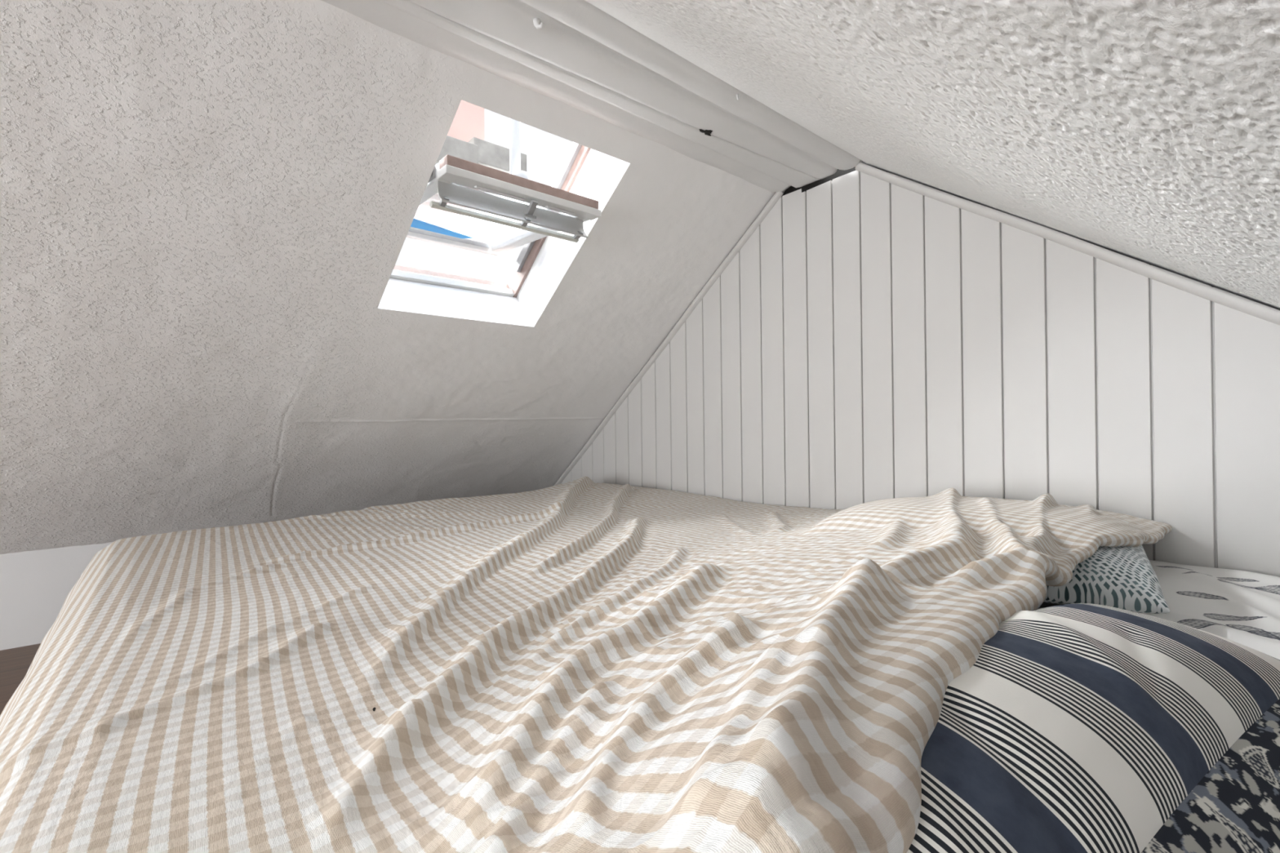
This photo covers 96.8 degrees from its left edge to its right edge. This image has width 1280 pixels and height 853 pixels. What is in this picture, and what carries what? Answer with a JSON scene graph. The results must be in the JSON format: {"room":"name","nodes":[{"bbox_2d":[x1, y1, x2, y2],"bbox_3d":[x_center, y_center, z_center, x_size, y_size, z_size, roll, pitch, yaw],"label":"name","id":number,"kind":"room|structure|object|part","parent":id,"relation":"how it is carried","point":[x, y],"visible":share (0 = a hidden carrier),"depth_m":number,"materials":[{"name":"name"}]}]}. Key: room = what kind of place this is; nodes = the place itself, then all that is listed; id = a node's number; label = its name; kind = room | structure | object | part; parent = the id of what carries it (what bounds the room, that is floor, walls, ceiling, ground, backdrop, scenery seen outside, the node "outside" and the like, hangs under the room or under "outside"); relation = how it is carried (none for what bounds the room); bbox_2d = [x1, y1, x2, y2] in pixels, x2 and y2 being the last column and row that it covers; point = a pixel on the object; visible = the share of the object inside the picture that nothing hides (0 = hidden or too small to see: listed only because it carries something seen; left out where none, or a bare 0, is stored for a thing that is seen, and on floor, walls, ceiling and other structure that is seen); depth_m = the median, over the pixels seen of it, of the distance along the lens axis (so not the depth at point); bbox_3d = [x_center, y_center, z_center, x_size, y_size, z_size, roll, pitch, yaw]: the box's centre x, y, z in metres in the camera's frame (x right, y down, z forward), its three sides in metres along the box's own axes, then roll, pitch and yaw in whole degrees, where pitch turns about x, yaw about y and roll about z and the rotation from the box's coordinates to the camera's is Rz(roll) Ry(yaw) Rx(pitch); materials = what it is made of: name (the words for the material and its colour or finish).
{"room":"bedroom","nodes":[
{"label":"bedroom","id":0,"kind":"room"},
{"bbox_2d":[0,643,40,715],"bbox_3d":[-0.946,0.740,0.158,4.750,0.050,4.176,-1,0,-40],"label":"floor","id":1,"kind":"structure","parent":0,"point":[15,663],"depth_m":1.72,"materials":[{"name":"brown wood"}]},
{"bbox_2d":[1038,560,1279,659],"bbox_3d":[0.017,0.496,1.233,1.672,0.417,2.270,-1,0,-40],"label":"bed","id":2,"kind":"object","parent":1,"relation":"on","point":[1242,607],"visible":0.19,"depth_m":0.93,"materials":[{"name":"fabric"}]},
{"bbox_2d":[0,475,1173,852],"bbox_3d":[-0.272,0.427,1.378,1.927,0.589,2.232,-1,0,-40],"label":"duvet","id":3,"kind":"object","parent":2,"relation":"on","point":[581,665],"visible":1,"depth_m":0.55,"materials":[{"name":"fabric"}]},
{"bbox_2d":[906,603,1279,852],"bbox_3d":[0.268,0.240,0.433,0.690,0.155,0.319,-1,0,-33],"label":"striped pillow","id":4,"kind":"object","parent":2,"relation":"on","point":[1074,727],"visible":0.7,"depth_m":0.35,"materials":[{"name":"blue fabric"}]},
{"bbox_2d":[1043,545,1170,613],"bbox_3d":[0.662,0.232,1.140,0.550,0.120,0.470,-1,0,38],"label":"patterned pillow","id":5,"kind":"object","parent":2,"relation":"on","point":[1121,577],"visible":0.22,"depth_m":0.85,"materials":[{"name":"teal fabric"}]},
{"bbox_2d":[0,542,113,650],"bbox_3d":[-2.277,0.574,1.730,4.750,0.320,0.040,-1,0,-40],"label":"wall","id":6,"kind":"structure","parent":0,"point":[35,586],"depth_m":1.91,"materials":[{"name":"paint"}]},
{"bbox_2d":[0,0,786,554],"bbox_3d":[-0.912,-0.202,1.827,2.470,1.238,1.624,-1,0,-40],"label":"ceiling","id":7,"kind":"structure","parent":0,"point":[208,208],"depth_m":1.50,"materials":[{"name":"paint"}]},
{"bbox_2d":[377,142,630,327],"bbox_3d":[-0.483,-0.658,1.760,0.605,0.608,0.772,-1,0,-40],"label":"window","id":8,"kind":"structure","parent":7,"relation":"attached to","point":[464,204],"depth_m":1.82,"materials":[{"name":"paint"}]},
{"bbox_3d":[-0.514,-0.719,1.812,0.585,0.484,0.599,-1,0,-40],"label":"frame","id":9,"kind":"part","parent":8,"relation":"part of","materials":[{"name":"white wood"}]},
{"bbox_3d":[-0.725,-0.679,2.043,0.465,0.041,0.028,-1,0,-40],"label":"rail","id":10,"kind":"part","parent":8,"relation":"part of","materials":[{"name":"white paint"}]},
{"bbox_3d":[-0.524,-0.660,1.806,0.393,0.045,0.604,-1,0,-40],"label":"glass pane","id":11,"kind":"part","parent":8,"relation":"part of","materials":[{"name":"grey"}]},
{"bbox_3d":[-0.314,-0.656,1.557,0.457,0.029,0.056,-1,0,-40],"label":"rail","id":12,"kind":"part","parent":8,"relation":"part of","materials":[{"name":"pink wood"}]},
{"bbox_3d":[-0.310,-0.632,1.556,0.469,0.023,0.055,-1,0,-40],"label":"sash","id":13,"kind":"part","parent":8,"relation":"part of","materials":[{"name":"white paint"}]},
{"bbox_2d":[560,170,1279,577],"bbox_3d":[0.776,-0.062,1.644,0.008,1.524,4.046,-1,0,-40],"label":"wall","id":14,"kind":"structure","parent":0,"point":[872,339],"depth_m":1.55,"materials":[{"name":"white wood"}]},
{"bbox_2d":[320,0,862,191],"bbox_3d":[-1.197,-0.786,0.357,4.644,0.043,0.353,-1,0,-40],"label":"ceiling beam","id":15,"kind":"structure","parent":14,"relation":"attached to","point":[574,53],"depth_m":1.29,"materials":[{"name":"white wood"}]},
{"bbox_2d":[554,191,783,485],"bbox_3d":[-0.021,-0.199,2.567,0.016,1.226,1.604,-1,0,-40],"label":"trim","id":16,"kind":"structure","parent":14,"relation":"attached to","point":[777,195],"depth_m":2.34,"materials":[{"name":"white wood"}]},
{"bbox_2d":[781,160,1279,310],"bbox_3d":[0.823,-0.145,1.681,0.070,1.720,4.300,-1,0,-40],"label":"trim","id":17,"kind":"structure","parent":14,"relation":"attached to","point":[839,172],"depth_m":1.86,"materials":[{"name":"white wood"}]},
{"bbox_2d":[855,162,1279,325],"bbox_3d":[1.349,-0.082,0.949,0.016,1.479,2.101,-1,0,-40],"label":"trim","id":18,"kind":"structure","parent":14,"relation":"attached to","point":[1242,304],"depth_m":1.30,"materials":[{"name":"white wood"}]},
{"bbox_2d":[584,0,1279,310],"bbox_3d":[-0.350,-0.038,-0.578,4.720,1.522,2.176,-1,0,-40],"label":"ceiling","id":19,"kind":"structure","parent":0,"point":[1148,131],"depth_m":0.61,"materials":[{"name":"white paint"}]},
{"label":"outside","id":20,"kind":"structure","parent":0,"visible":0},
{"bbox_2d":[509,118,528,179],"bbox_3d":[-0.947,-2.772,4.428,0.122,1.700,0.149,-1,0,-40],"label":"drain pipe","id":21,"kind":"object","parent":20,"point":[514,126],"visible":0.32,"depth_m":4.40,"materials":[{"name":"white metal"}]},
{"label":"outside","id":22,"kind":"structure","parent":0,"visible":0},
{"bbox_2d":[395,99,526,283],"bbox_3d":[-3.054,0.201,6.321,12.500,7.700,4.400,-1,0,-40],"label":"house","id":23,"kind":"structure","parent":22,"point":[464,140],"depth_m":5.38,"materials":[{"name":"concrete"}]}
]}

